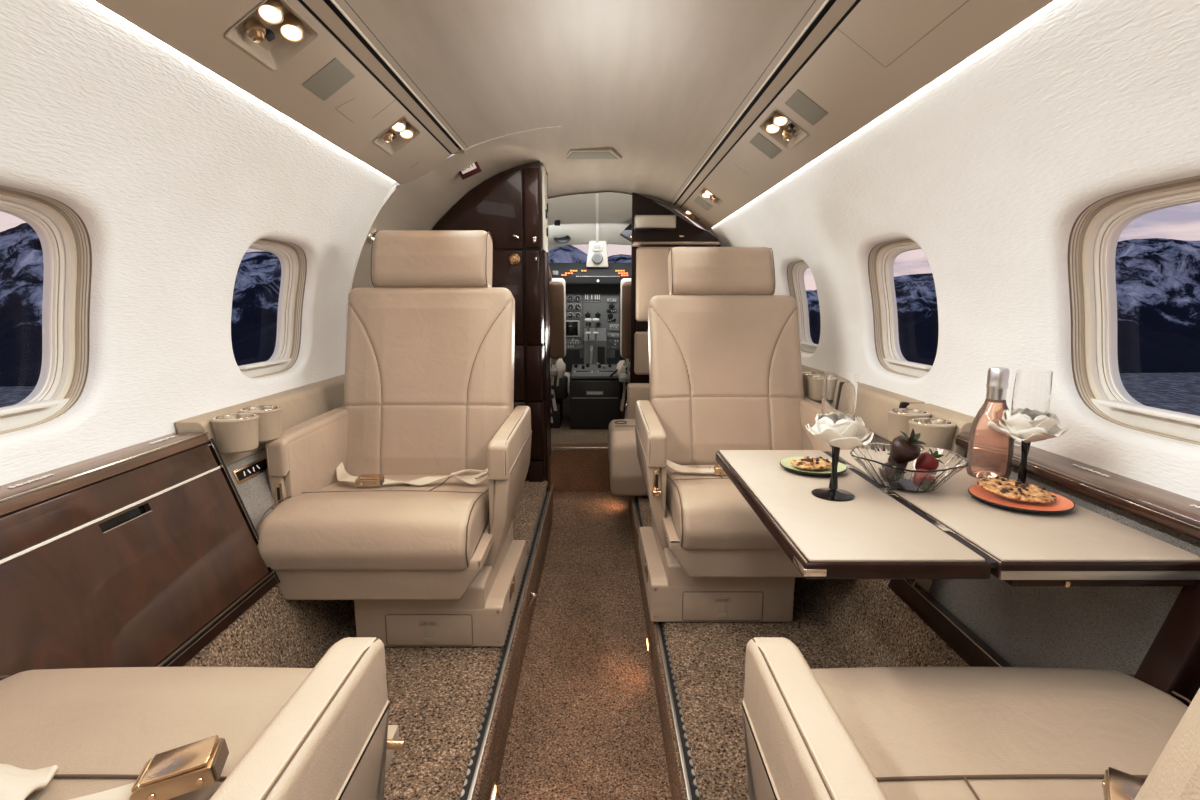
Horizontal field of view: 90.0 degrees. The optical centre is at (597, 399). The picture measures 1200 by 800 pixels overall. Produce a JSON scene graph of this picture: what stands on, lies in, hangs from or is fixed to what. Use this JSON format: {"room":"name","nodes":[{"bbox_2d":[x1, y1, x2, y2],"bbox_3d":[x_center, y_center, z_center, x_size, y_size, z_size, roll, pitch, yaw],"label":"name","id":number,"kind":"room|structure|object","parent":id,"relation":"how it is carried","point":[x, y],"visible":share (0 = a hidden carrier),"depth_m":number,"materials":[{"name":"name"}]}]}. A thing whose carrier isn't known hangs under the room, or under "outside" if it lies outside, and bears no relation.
{"room":"aircraft cabin","nodes":[
{"label":"aircraft cabin","id":0,"kind":"room"},
{"bbox_2d":[0,0,396,485],"bbox_3d":[-0.875,-0.134,0.500,0.259,0.785,3.630,0,9,0],"label":"wall","id":1,"kind":"structure","parent":0,"point":[172,170],"depth_m":1.23,"materials":[{"name":"white plastic"}]},
{"bbox_2d":[0,185,91,433],"bbox_3d":[-1.005,-0.137,0.960,0.140,0.408,0.436,0,9,0],"label":"window","id":2,"kind":"structure","parent":1,"relation":"in","point":[64,238],"depth_m":1.14,"materials":[{"name":"white plastic"}]},
{"bbox_2d":[0,432,279,680],"bbox_3d":[-0.865,0.389,0.589,0.220,0.379,1.639,0,9,0],"label":"lower cabinet","id":3,"kind":"object","parent":1,"relation":"attached to","point":[142,554],"visible":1,"depth_m":1.06,"materials":[{"name":"brown wood"}]},
{"bbox_2d":[174,374,344,531],"bbox_3d":[-0.879,0.168,1.903,0.181,0.403,1.017,0,9,0],"label":"ledge","id":4,"kind":"object","parent":1,"relation":"attached to","point":[247,470],"visible":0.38,"depth_m":1.56,"materials":[{"name":"beige leather"}]},
{"bbox_2d":[210,413,258,453],"bbox_3d":[-0.862,0.079,1.431,0.100,0.082,0.100,0,9,0],"label":"cup holder","id":5,"kind":"object","parent":4,"relation":"in","point":[236,433],"visible":0.98,"depth_m":1.40,"materials":[{"name":"beige leather"}]},
{"bbox_2d":[238,405,281,442],"bbox_3d":[-0.866,0.061,1.544,0.100,0.082,0.100,0,9,0],"label":"cup holder","id":6,"kind":"object","parent":4,"relation":"in","point":[270,416],"visible":0.8,"depth_m":1.52,"materials":[{"name":"beige leather"}]},
{"bbox_2d":[238,238,306,377],"bbox_3d":[-1.005,-0.274,1.804,0.140,0.408,0.436,0,9,0],"label":"window","id":7,"kind":"structure","parent":1,"relation":"in","point":[292,257],"depth_m":1.98,"materials":[{"name":"white plastic"}]},
{"bbox_2d":[346,185,398,335],"bbox_3d":[-0.860,-0.431,2.324,0.239,0.791,0.077,0,9,0],"label":"trim","id":8,"kind":"structure","parent":1,"relation":"attached to","point":[395,186],"depth_m":2.26,"materials":[{"name":"white plastic"}]},
{"bbox_2d":[312,481,547,799],"bbox_3d":[-0.469,0.737,0.904,0.446,0.017,4.150,0,9,0],"label":"floor","id":9,"kind":"structure","parent":0,"point":[438,696],"depth_m":1.31,"materials":[{"name":"carpet"}]},
{"bbox_2d":[0,637,404,799],"bbox_3d":[-0.551,0.243,0.438,0.635,1.101,0.828,0,9,0],"label":"seat","id":10,"kind":"object","parent":9,"relation":"on","point":[323,731],"visible":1,"depth_m":0.68,"materials":[{"name":"beige leather"}]},
{"bbox_2d":[0,763,58,799],"bbox_3d":[-0.647,0.392,0.543,0.171,0.069,0.182,-1,9,-6],"label":"belt","id":11,"kind":"object","parent":10,"relation":"on","point":[16,783],"visible":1,"depth_m":0.61,"materials":[{"name":"beige fabric"}]},
{"bbox_2d":[69,735,228,799],"bbox_3d":[-0.568,0.392,0.554,0.387,0.038,0.057,-4,10,-24],"label":"belt","id":12,"kind":"object","parent":10,"relation":"on","point":[197,765],"visible":1,"depth_m":0.60,"materials":[{"name":"beige"}]},
{"bbox_2d":[0,667,312,799],"bbox_3d":[-0.566,0.465,0.616,0.508,0.144,0.547,0,9,0],"label":"seat cushion","id":13,"kind":"object","parent":10,"relation":"on","point":[100,727],"depth_m":0.72,"materials":[{"name":"beige leather"}]},
{"bbox_2d":[182,584,354,667],"bbox_3d":[-0.743,0.631,0.887,0.105,0.210,4.150,0,9,0],"label":"carpet","id":14,"kind":"structure","parent":9,"relation":"on","point":[275,631],"depth_m":1.38,"materials":[{"name":"carpet"}]},
{"bbox_2d":[256,230,531,646],"bbox_3d":[-0.546,0.028,1.764,0.635,1.101,0.828,0,9,0],"label":"seat","id":15,"kind":"object","parent":9,"relation":"on","point":[429,379],"visible":0.95,"depth_m":1.80,"materials":[{"name":"beige leather"}]},
{"bbox_2d":[256,475,489,570],"bbox_3d":[-0.556,0.295,1.665,0.508,0.144,0.547,0,9,0],"label":"seat cushion","id":16,"kind":"object","parent":15,"relation":"on","point":[320,522],"depth_m":1.42,"materials":[{"name":"beige leather"}]},
{"bbox_2d":[336,462,487,486],"bbox_3d":[-0.550,0.208,1.772,0.500,0.060,0.213,0,9,0],"label":"belt","id":17,"kind":"object","parent":15,"relation":"on","point":[367,480],"visible":0.95,"depth_m":1.73,"materials":[{"name":"beige fabric"}]},
{"bbox_2d":[459,490,549,799],"bbox_3d":[-0.235,0.694,1.186,0.026,0.010,3.321,0,9,0],"label":"track","id":18,"kind":"object","parent":9,"relation":"on","point":[469,785],"visible":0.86,"depth_m":1.39,"materials":[{"name":"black metal"}]},
{"bbox_2d":[546,173,550,455],"bbox_3d":[-0.575,-0.413,3.079,0.650,1.432,0.030,0,9,0],"label":"wall","id":19,"kind":"structure","parent":0,"point":[546,173],"depth_m":3.09,"materials":[{"name":"brown wood"}]},
{"bbox_2d":[550,367,559,385],"bbox_3d":[-0.284,-0.151,3.867,0.069,0.126,0.065,-9,13,-44],"label":"yoke","id":20,"kind":"object","parent":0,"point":[553,370],"visible":0.88,"depth_m":3.84,"materials":[{"name":"grey plastic"}]},
{"bbox_2d":[334,0,825,289],"bbox_3d":[-0.265,-0.443,1.169,1.420,0.841,5.050,0,9,0],"label":"ceiling","id":21,"kind":"structure","parent":0,"point":[520,82],"depth_m":1.73,"materials":[{"name":"beige plastic"}]},
{"bbox_2d":[94,0,450,184],"bbox_3d":[-0.653,-0.617,0.468,0.180,0.192,3.720,0,9,0],"label":"ceiling panel","id":22,"kind":"object","parent":21,"relation":"attached to","point":[361,110],"visible":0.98,"depth_m":1.32,"materials":[{"name":"beige plastic"}]},
{"bbox_2d":[225,0,319,70],"bbox_3d":[-0.627,-0.718,1.163,0.106,0.093,0.177,0,9,0],"label":"light","id":23,"kind":"object","parent":22,"relation":"attached to","point":[274,32],"visible":0.98,"depth_m":1.18,"materials":[{"name":"beige plastic"}]},
{"bbox_2d":[244,17,265,42],"bbox_3d":[-0.653,-0.704,1.143,0.037,0.040,0.037,0,9,0],"label":"air vent","id":24,"kind":"object","parent":23,"relation":"attached to","point":[254,27],"depth_m":1.13,"materials":[{"name":"gold metal"}]},
{"bbox_2d":[303,58,354,100],"bbox_3d":[-0.627,-0.747,1.401,0.079,0.057,0.109,0,9,0],"label":"speaker grille","id":25,"kind":"object","parent":22,"relation":"attached to","point":[334,75],"visible":1,"depth_m":1.40,"materials":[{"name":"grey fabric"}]},
{"bbox_2d":[298,0,466,153],"bbox_3d":[-0.541,-0.669,0.462,0.090,0.048,3.726,0,9,0],"label":"trim","id":26,"kind":"structure","parent":22,"relation":"attached to","point":[328,13],"depth_m":1.45,"materials":[{"name":"beige plastic"}]},
{"bbox_2d":[373,117,420,154],"bbox_3d":[-0.627,-0.833,1.877,0.106,0.093,0.174,0,9,0],"label":"light","id":27,"kind":"object","parent":22,"relation":"attached to","point":[404,131],"visible":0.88,"depth_m":1.90,"materials":[{"name":"beige plastic"}]},
{"bbox_2d":[381,129,392,142],"bbox_3d":[-0.653,-0.819,1.858,0.037,0.040,0.037,0,9,0],"label":"air vent","id":28,"kind":"object","parent":27,"relation":"attached to","point":[387,136],"depth_m":1.85,"materials":[{"name":"gold metal"}]},
{"bbox_2d":[459,161,480,179],"bbox_3d":[-0.540,-0.968,2.477,0.110,0.104,0.062,0,9,0],"label":"exit sign","id":29,"kind":"object","parent":21,"relation":"attached to","point":[474,168],"visible":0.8,"depth_m":2.49,"materials":[{"name":"red plastic"}]},
{"bbox_2d":[566,147,621,158],"bbox_3d":[-0.028,-1.103,2.681,0.275,0.022,0.155,0,9,0],"label":"recessed light","id":30,"kind":"object","parent":21,"relation":"in","point":[606,152],"visible":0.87,"depth_m":2.66,"materials":[{"name":"beige plastic"}]},
{"bbox_2d":[669,0,860,208],"bbox_3d":[0.471,-0.779,1.143,0.090,0.048,5.106,0,9,0],"label":"trim","id":31,"kind":"structure","parent":21,"relation":"attached to","point":[832,13],"depth_m":1.54,"materials":[{"name":"beige plastic"}]},
{"bbox_2d":[680,0,1053,230],"bbox_3d":[0.583,-0.693,1.154,0.180,0.123,5.100,0,9,0],"label":"ceiling panel","id":32,"kind":"object","parent":21,"relation":"attached to","point":[883,52],"visible":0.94,"depth_m":1.30,"materials":[{"name":"beige plastic"}]},
{"bbox_2d":[694,196,712,210],"bbox_3d":[0.553,-1.034,3.157,0.077,0.056,0.143,0,9,0],"label":"speaker grille","id":33,"kind":"object","parent":32,"relation":"attached to","point":[698,200],"visible":1,"depth_m":3.15,"materials":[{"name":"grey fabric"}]},
{"bbox_2d":[699,187,722,206],"bbox_3d":[0.557,-1.008,2.954,0.106,0.093,0.145,0,9,0],"label":"light","id":34,"kind":"object","parent":32,"relation":"attached to","point":[705,193],"visible":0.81,"depth_m":2.98,"materials":[{"name":"gold plastic"}]},
{"bbox_2d":[750,132,781,158],"bbox_3d":[0.556,-0.843,1.994,0.080,0.058,0.115,0,9,0],"label":"speaker grille","id":35,"kind":"object","parent":32,"relation":"attached to","point":[759,141],"visible":1,"depth_m":1.99,"materials":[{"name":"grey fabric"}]},
{"bbox_2d":[759,109,807,149],"bbox_3d":[0.557,-0.822,1.807,0.106,0.093,0.182,0,9,0],"label":"light","id":36,"kind":"object","parent":32,"relation":"attached to","point":[776,125],"visible":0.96,"depth_m":1.83,"materials":[{"name":"gold plastic"}]},
{"bbox_2d":[782,126,794,140],"bbox_3d":[0.583,-0.816,1.839,0.037,0.040,0.037,0,9,0],"label":"air vent","id":37,"kind":"object","parent":36,"relation":"attached to","point":[787,134],"depth_m":1.83,"materials":[{"name":"gold metal"}]},
{"bbox_2d":[785,90,826,124],"bbox_3d":[0.555,-0.781,1.604,0.082,0.059,0.107,0,9,0],"label":"speaker grille","id":38,"kind":"object","parent":32,"relation":"attached to","point":[799,102],"visible":1,"depth_m":1.60,"materials":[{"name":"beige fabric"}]},
{"bbox_2d":[495,492,671,799],"bbox_3d":[-0.033,0.918,1.212,0.465,0.040,4.700,0,9,0],"label":"floor","id":39,"kind":"structure","parent":0,"point":[585,724],"depth_m":1.76,"materials":[{"name":"carpet"}]},
{"bbox_2d":[432,161,545,481],"bbox_3d":[-0.594,-0.250,2.941,0.672,1.714,0.253,0,9,0],"label":"tall cabinet","id":40,"kind":"object","parent":39,"relation":"on","point":[507,205],"visible":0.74,"depth_m":2.77,"materials":[{"name":"brown wood"}]},
{"bbox_2d":[472,483,553,799],"bbox_3d":[-0.222,0.840,0.916,0.012,0.210,4.140,0,9,0],"label":"trim","id":41,"kind":"structure","parent":39,"relation":"on","point":[490,768],"depth_m":1.53,"materials":[{"name":"wood"}]},
{"bbox_2d":[489,782,495,799],"bbox_3d":[-0.211,0.793,1.202,0.008,0.022,0.050,0,9,0],"label":"light","id":42,"kind":"object","parent":41,"relation":"attached to","point":[493,788],"visible":1,"depth_m":1.20,"materials":[{"name":"beige metal"}]},
{"bbox_2d":[541,166,550,491],"bbox_3d":[-0.253,-0.255,3.003,0.018,1.705,0.190,0,9,0],"label":"doorway panel","id":43,"kind":"object","parent":39,"relation":"on","point":[544,175],"visible":0.96,"depth_m":2.94,"materials":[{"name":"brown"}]},
{"bbox_2d":[627,496,686,799],"bbox_3d":[0.157,0.799,1.167,0.012,0.210,4.650,0,9,0],"label":"trim","id":44,"kind":"structure","parent":39,"relation":"on","point":[676,780],"depth_m":1.46,"materials":[{"name":"wood"}]},
{"bbox_2d":[550,398,623,491],"bbox_3d":[0.000,0.257,4.351,2.000,0.264,1.811,0,9,0],"label":"step","id":45,"kind":"structure","parent":0,"point":[579,460],"depth_m":3.47,"materials":[{"name":"carpet"}]},
{"bbox_2d":[549,267,569,427],"bbox_3d":[-0.400,-0.389,4.132,0.440,1.090,0.518,0,9,0],"label":"seat","id":46,"kind":"object","parent":45,"relation":"on","point":[557,286],"visible":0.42,"depth_m":3.88,"materials":[{"name":"brown leather"}]},
{"bbox_2d":[550,359,556,422],"bbox_3d":[-0.312,-0.056,3.907,0.087,0.424,0.034,0,9,0],"label":"harness","id":47,"kind":"object","parent":46,"relation":"hanging from","point":[553,405],"visible":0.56,"depth_m":3.91,"materials":[{"name":"beige"}]},
{"bbox_2d":[550,372,569,399],"bbox_3d":[-0.400,-0.113,4.206,0.440,0.160,0.460,0,9,0],"label":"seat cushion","id":48,"kind":"object","parent":46,"relation":"on","point":[561,392],"depth_m":3.98,"materials":[{"name":"black fabric"}]},
{"bbox_2d":[555,358,565,378],"bbox_3d":[-0.246,-0.204,3.887,0.072,0.138,0.108,0,9,0],"label":"sheepskin armrest","id":49,"kind":"object","parent":46,"relation":"attached to","point":[560,365],"visible":0.9,"depth_m":3.85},
{"bbox_2d":[570,318,619,428],"bbox_3d":[-0.020,-0.204,4.154,0.330,0.716,0.572,0,9,0],"label":"pedestal","id":50,"kind":"object","parent":45,"relation":"on","point":[594,395],"visible":0.95,"depth_m":3.93,"materials":[{"name":"black plastic"}]},
{"bbox_2d":[610,364,628,382],"bbox_3d":[0.141,-0.172,3.866,0.065,0.125,0.133,-9,13,-44],"label":"yoke","id":51,"kind":"object","parent":50,"relation":"attached to","point":[623,378],"visible":1,"depth_m":3.83,"materials":[{"name":"black plastic"}]},
{"bbox_2d":[620,278,630,417],"bbox_3d":[0.335,-0.389,4.132,0.440,1.090,0.518,0,9,0],"label":"seat","id":52,"kind":"object","parent":45,"relation":"on","point":[625,287],"visible":0.21,"depth_m":3.87,"materials":[{"name":"brown leather"}]},
{"bbox_2d":[616,360,627,376],"bbox_3d":[0.155,-0.193,3.888,0.073,0.132,0.107,0,9,0],"label":"sheepskin armrest","id":53,"kind":"object","parent":52,"relation":"attached to","point":[621,368],"visible":0.7,"depth_m":3.85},
{"bbox_2d":[620,382,626,399],"bbox_3d":[0.335,-0.113,4.206,0.440,0.160,0.460,0,9,0],"label":"seat cushion","id":54,"kind":"object","parent":52,"relation":"on","point":[621,384],"depth_m":3.98,"materials":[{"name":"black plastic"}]},
{"bbox_2d":[620,359,629,418],"bbox_3d":[0.187,-0.056,3.907,0.087,0.424,0.034,0,9,0],"label":"harness","id":55,"kind":"object","parent":52,"relation":"hanging from","point":[627,360],"visible":0.35,"depth_m":3.91,"materials":[{"name":"beige"}]},
{"bbox_2d":[548,191,695,249],"bbox_3d":[0.000,-0.883,3.960,1.800,0.840,0.600,0,9,0],"label":"ceiling","id":56,"kind":"structure","parent":0,"point":[584,218],"depth_m":3.89,"materials":[{"name":"grey plastic"}]},
{"bbox_2d":[554,235,570,242],"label":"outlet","id":57,"kind":"object","parent":56,"relation":"attached to","point":[567,238],"depth_m":4.07,"materials":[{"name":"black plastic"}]},
{"bbox_2d":[620,223,631,241],"bbox_3d":[0.202,-1.085,3.892,0.116,0.109,0.090,0,9,0],"label":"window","id":58,"kind":"structure","parent":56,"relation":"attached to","point":[626,233],"depth_m":3.86,"materials":[{"name":"glass"}]},
{"bbox_2d":[630,192,720,382],"bbox_3d":[0.550,-0.384,3.714,0.700,1.732,0.065,0,9,0],"label":"wall","id":59,"kind":"structure","parent":0,"point":[684,231],"depth_m":3.61,"materials":[{"name":"brown wood"}]},
{"bbox_2d":[548,190,721,246],"bbox_3d":[-0.035,-0.985,3.638,2.523,1.123,0.007,0,9,0],"label":"trim","id":60,"kind":"structure","parent":59,"relation":"attached to","point":[675,208],"depth_m":3.60,"materials":[{"name":"brown"}]},
{"bbox_2d":[634,215,675,229],"bbox_3d":[0.335,-1.046,3.536,0.240,0.075,0.104,0,9,0],"label":"magazine rack","id":61,"kind":"object","parent":59,"relation":"attached to","point":[641,222],"visible":1,"depth_m":3.49,"materials":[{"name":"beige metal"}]},
{"bbox_2d":[632,242,719,246],"bbox_3d":[0.450,-0.908,3.500,0.500,0.016,0.140,0,9,0],"label":"shelf","id":62,"kind":"object","parent":59,"relation":"attached to","point":[634,244],"visible":1,"depth_m":3.44,"materials":[{"name":"beige wood"}]},
{"bbox_2d":[638,496,854,799],"bbox_3d":[0.402,0.697,1.151,0.441,0.017,4.650,0,9,0],"label":"floor","id":63,"kind":"structure","parent":0,"point":[708,659],"depth_m":1.42,"materials":[{"name":"carpet"}]},
{"bbox_2d":[608,247,672,495],"bbox_3d":[0.378,-0.215,3.076,0.645,1.188,1.078,0,9,0],"label":"seat","id":64,"kind":"object","parent":63,"relation":"on","point":[626,478],"visible":0.34,"depth_m":3.24,"materials":[{"name":"beige leather"}]},
{"bbox_2d":[608,419,647,495],"bbox_3d":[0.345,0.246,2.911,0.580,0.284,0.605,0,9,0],"label":"armrest","id":65,"kind":"object","parent":64,"relation":"on","point":[626,478],"depth_m":2.64,"materials":[{"name":"beige leather"}]},
{"bbox_2d":[633,496,699,799],"bbox_3d":[0.171,0.694,1.186,0.026,0.010,3.321,0,9,0],"label":"track","id":66,"kind":"object","parent":63,"relation":"on","point":[690,783],"visible":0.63,"depth_m":1.29,"materials":[{"name":"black metal"}]},
{"bbox_2d":[635,247,872,621],"bbox_3d":[0.450,0.015,1.948,0.630,1.069,0.956,0,9,0],"label":"seat","id":67,"kind":"object","parent":63,"relation":"on","point":[725,365],"visible":0.88,"depth_m":2.07,"materials":[{"name":"beige leather"}]},
{"bbox_2d":[667,459,726,475],"bbox_3d":[0.453,0.207,1.850,0.495,0.033,0.138,0,9,0],"label":"belt","id":68,"kind":"object","parent":67,"relation":"on","point":[717,470],"visible":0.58,"depth_m":1.84,"materials":[{"name":"beige fabric"}]},
{"bbox_2d":[666,465,782,549],"bbox_3d":[0.462,0.276,1.783,0.508,0.144,0.547,0,9,0],"label":"seat cushion","id":69,"kind":"object","parent":67,"relation":"on","point":[705,511],"depth_m":1.53,"materials":[{"name":"beige leather"}]},
{"bbox_2d":[741,637,1199,799],"bbox_3d":[0.479,0.240,0.456,0.630,1.101,0.791,0,9,0],"label":"seat","id":70,"kind":"object","parent":63,"relation":"on","point":[864,733],"visible":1,"depth_m":0.67,"materials":[{"name":"beige leather"}]},
{"bbox_2d":[811,667,1190,799],"bbox_3d":[0.492,0.465,0.616,0.508,0.144,0.547,0,9,0],"label":"seat cushion","id":71,"kind":"object","parent":70,"relation":"on","point":[923,733],"depth_m":0.71,"materials":[{"name":"beige leather"}]},
{"bbox_2d":[1102,767,1144,799],"bbox_3d":[0.418,0.397,0.517,0.281,0.036,0.066,-5,10,-28],"label":"belt","id":72,"kind":"object","parent":70,"relation":"on","point":[1117,785],"visible":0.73,"depth_m":0.58,"materials":[{"name":"gold metal"}]},
{"bbox_2d":[795,577,969,667],"bbox_3d":[0.672,0.560,1.331,0.105,0.210,5.050,0,9,0],"label":"carpet","id":73,"kind":"structure","parent":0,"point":[869,622],"depth_m":1.44,"materials":[{"name":"carpet"}]},
{"bbox_2d":[710,0,1199,500],"bbox_3d":[0.805,-0.251,1.226,0.259,0.785,5.100,0,9,0],"label":"wall","id":74,"kind":"structure","parent":0,"point":[990,167],"depth_m":1.20,"materials":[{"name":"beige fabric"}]},
{"bbox_2d":[787,260,817,352],"bbox_3d":[0.935,-0.410,2.648,0.140,0.408,0.436,0,9,0],"label":"window","id":75,"kind":"structure","parent":74,"relation":"in","point":[795,269],"depth_m":2.83,"materials":[{"name":"white plastic"}]},
{"bbox_2d":[802,365,858,403],"bbox_3d":[0.809,0.013,2.861,0.181,0.403,1.555,0,9,0],"label":"ledge","id":76,"kind":"object","parent":74,"relation":"attached to","point":[804,368],"visible":0.09,"depth_m":2.41,"materials":[{"name":"beige leather"}]},
{"bbox_2d":[802,372,823,395],"bbox_3d":[0.800,-0.061,2.269,0.100,0.082,0.100,0,9,0],"label":"cup holder","id":77,"kind":"object","parent":76,"relation":"in","point":[805,374],"visible":0.41,"depth_m":2.23,"materials":[{"name":"beige plastic"}]},
{"bbox_2d":[807,375,823,400],"bbox_3d":[0.800,-0.042,2.151,0.100,0.082,0.100,0,9,0],"label":"cup holder","id":78,"kind":"object","parent":76,"relation":"in","point":[815,383],"visible":0.56,"depth_m":2.12,"materials":[{"name":"beige plastic"}]},
{"bbox_2d":[855,383,924,443],"bbox_3d":[0.809,0.172,1.874,0.181,0.403,0.395,0,9,0],"label":"ledge","id":79,"kind":"object","parent":74,"relation":"attached to","point":[873,403],"visible":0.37,"depth_m":1.78,"materials":[{"name":"beige leather"}]},
{"bbox_2d":[868,238,931,377],"bbox_3d":[0.935,-0.274,1.804,0.140,0.408,0.436,0,9,0],"label":"window","id":80,"kind":"structure","parent":74,"relation":"in","point":[882,256],"depth_m":1.98,"materials":[{"name":"white plastic"}]},
{"bbox_2d":[906,404,974,456],"bbox_3d":[0.809,0.229,1.528,0.181,0.403,0.257,0,9,0],"label":"ledge","id":81,"kind":"object","parent":74,"relation":"attached to","point":[963,422],"visible":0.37,"depth_m":1.44,"materials":[{"name":"beige leather"}]},
{"bbox_2d":[887,408,930,442],"bbox_3d":[0.790,0.068,1.530,0.100,0.082,0.100,0,9,0],"label":"cup holder","id":82,"kind":"object","parent":81,"relation":"in","point":[898,418],"visible":0.67,"depth_m":1.51,"materials":[{"name":"beige leather"}]},
{"bbox_2d":[908,418,955,449],"bbox_3d":[0.790,0.090,1.425,0.100,0.082,0.100,0,9,0],"label":"cup holder","id":83,"kind":"object","parent":81,"relation":"in","point":[936,433],"visible":0.73,"depth_m":1.39,"materials":[{"name":"beige leather"}]},
{"bbox_2d":[888,432,1199,706],"bbox_3d":[0.793,0.362,0.785,0.224,0.388,1.235,0,9,0],"label":"side panel","id":84,"kind":"object","parent":74,"relation":"attached to","point":[1151,634],"visible":0.56,"depth_m":0.99,"materials":[{"name":"brown wood"}]},
{"bbox_2d":[716,450,1199,587],"bbox_3d":[0.546,0.255,1.087,0.560,0.190,0.605,0,9,0],"label":"folding table","id":85,"kind":"object","parent":84,"relation":"attached to","point":[945,532],"visible":0.88,"depth_m":0.87,"materials":[{"name":"beige wood"}]},
{"bbox_2d":[780,457,846,475],"bbox_3d":[0.430,0.135,1.202,0.127,0.011,0.127,0,9,0],"label":"plate","id":86,"kind":"object","parent":85,"relation":"on","point":[785,463],"visible":0.62,"depth_m":1.18,"materials":[{"name":"green ceramic"}]},
{"bbox_2d":[790,456,831,469],"bbox_3d":[0.428,0.125,1.200,0.084,0.018,0.070,0,9,0],"label":"cookie","id":87,"kind":"object","parent":86,"relation":"on","point":[810,463],"visible":0.97,"depth_m":1.18,"materials":[{"name":"brown food"}]},
{"bbox_2d":[811,372,857,501],"bbox_3d":[0.409,0.060,1.028,0.071,0.213,0.071,0,9,0],"label":"champagne flute","id":88,"kind":"object","parent":85,"relation":"on","point":[839,392],"visible":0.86,"depth_m":1.00,"materials":[{"name":"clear glass"}]},
{"bbox_2d":[821,372,857,423],"bbox_3d":[0.409,0.017,1.021,0.055,0.125,0.055,0,9,0],"label":"bowl","id":89,"kind":"object","parent":88,"relation":"on","point":[839,392],"depth_m":1.00,"materials":[{"name":"clear glass"}]},
{"bbox_2d":[806,414,873,447],"bbox_3d":[0.411,0.054,1.023,0.109,0.057,0.111,0,9,0],"label":"rose","id":90,"kind":"object","parent":88,"relation":"attached to","point":[847,433],"visible":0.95,"depth_m":0.99,"materials":[{"name":"white plant"}]},
{"bbox_2d":[850,443,968,492],"bbox_3d":[0.560,0.128,1.089,0.194,0.060,0.194,0,9,0],"label":"glass bowl","id":91,"kind":"object","parent":85,"relation":"on","point":[872,457],"visible":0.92,"depth_m":1.05,"materials":[{"name":"clear glass"}]},
{"bbox_2d":[890,429,926,463],"bbox_3d":[0.558,0.085,1.081,0.058,0.069,0.050,6,11,35],"label":"strawberry","id":92,"kind":"object","parent":91,"relation":"in","point":[903,449],"visible":0.97,"depth_m":1.07,"materials":[{"name":"brown food"}]},
{"bbox_2d":[915,448,943,470],"bbox_3d":[0.603,0.110,1.093,0.047,0.045,0.036,-4,10,-23],"label":"strawberry","id":93,"kind":"object","parent":91,"relation":"in","point":[927,461],"visible":0.83,"depth_m":1.08,"materials":[{"name":"red food"}]},
{"bbox_2d":[966,367,1014,478],"bbox_3d":[0.752,0.042,1.141,0.074,0.212,0.074,0,9,0],"label":"wine bottle","id":94,"kind":"object","parent":85,"relation":"on","point":[990,452],"visible":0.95,"depth_m":1.12,"materials":[{"name":"pink glass"}]},
{"bbox_2d":[968,485,1074,512],"bbox_3d":[0.705,0.166,1.004,0.147,0.011,0.147,0,9,0],"label":"plate","id":95,"kind":"object","parent":85,"relation":"on","point":[1062,504],"visible":0.7,"depth_m":0.98,"materials":[{"name":"orange ceramic"}]},
{"bbox_2d":[977,476,1056,502],"bbox_3d":[0.705,0.150,1.012,0.106,0.025,0.088,0,9,0],"label":"cookie","id":96,"kind":"object","parent":95,"relation":"on","point":[1008,488],"visible":1,"depth_m":1.00,"materials":[{"name":"brown food"}]},
{"bbox_2d":[1011,369,1052,483],"bbox_3d":[0.764,0.054,1.067,0.071,0.213,0.071,0,9,0],"label":"champagne flute","id":97,"kind":"object","parent":85,"relation":"on","point":[1032,389],"visible":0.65,"depth_m":1.04,"materials":[{"name":"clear glass"}]},
{"bbox_2d":[987,409,1069,442],"bbox_3d":[0.763,0.047,1.067,0.116,0.058,0.118,-8,12,-41],"label":"rose","id":98,"kind":"object","parent":97,"relation":"attached to","point":[1019,427],"visible":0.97,"depth_m":1.04,"materials":[{"name":"white plant"}]},
{"bbox_2d":[1011,369,1052,420],"bbox_3d":[0.764,0.010,1.060,0.055,0.125,0.055,0,9,0],"label":"bowl","id":99,"kind":"object","parent":97,"relation":"on","point":[1032,389],"depth_m":1.04,"materials":[{"name":"clear glass"}]},
{"bbox_2d":[1068,176,1199,444],"bbox_3d":[0.935,-0.137,0.960,0.140,0.408,0.436,0,9,0],"label":"window","id":100,"kind":"structure","parent":74,"relation":"in","point":[1095,233],"depth_m":1.13,"materials":[{"name":"white plastic"}]},
{"bbox_3d":[0.000,-0.501,4.508,2.000,1.250,1.620,0,9,0],"label":"wall","id":101,"kind":"structure","parent":0,"visible":0},
{"bbox_2d":[549,263,630,372],"bbox_3d":[0.000,-0.632,4.619,1.240,0.824,0.679,0,9,0],"label":"panel","id":102,"kind":"object","parent":101,"relation":"attached to","point":[591,292],"visible":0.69,"depth_m":4.36,"materials":[{"name":"grey"}]},
{"bbox_2d":[571,241,624,266],"bbox_3d":[0.000,-1.032,4.569,1.806,0.330,0.690,0,9,0],"label":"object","id":103,"kind":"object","parent":101,"relation":"in","point":[604,263],"depth_m":4.23,"materials":[{"name":"grey plastic"}]},
{"bbox_2d":[592,243,602,263],"bbox_3d":[-0.005,-1.069,4.197,0.080,0.230,0.052,0,9,0],"label":"compass","id":104,"kind":"object","parent":103,"relation":"attached to","point":[597,258],"visible":0.88,"depth_m":4.18,"materials":[{"name":"beige plastic"}]},
{"label":"outside","id":105,"kind":"structure","parent":0,"visible":0},
{"bbox_2d":[0,372,1199,415],"bbox_3d":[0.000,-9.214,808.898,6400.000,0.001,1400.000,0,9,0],"label":"lake","id":106,"kind":"structure","parent":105,"point":[1178,392],"depth_m":824.12,"materials":[{"name":"liquid"}]},
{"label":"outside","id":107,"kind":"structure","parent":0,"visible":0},
{"bbox_2d":[0,223,1199,386],"bbox_3d":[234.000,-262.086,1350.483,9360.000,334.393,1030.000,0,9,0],"label":"mountain ridge","id":108,"kind":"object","parent":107,"point":[1158,279],"visible":0.18,"depth_m":1212.63,"materials":[{"name":"blue stone"}]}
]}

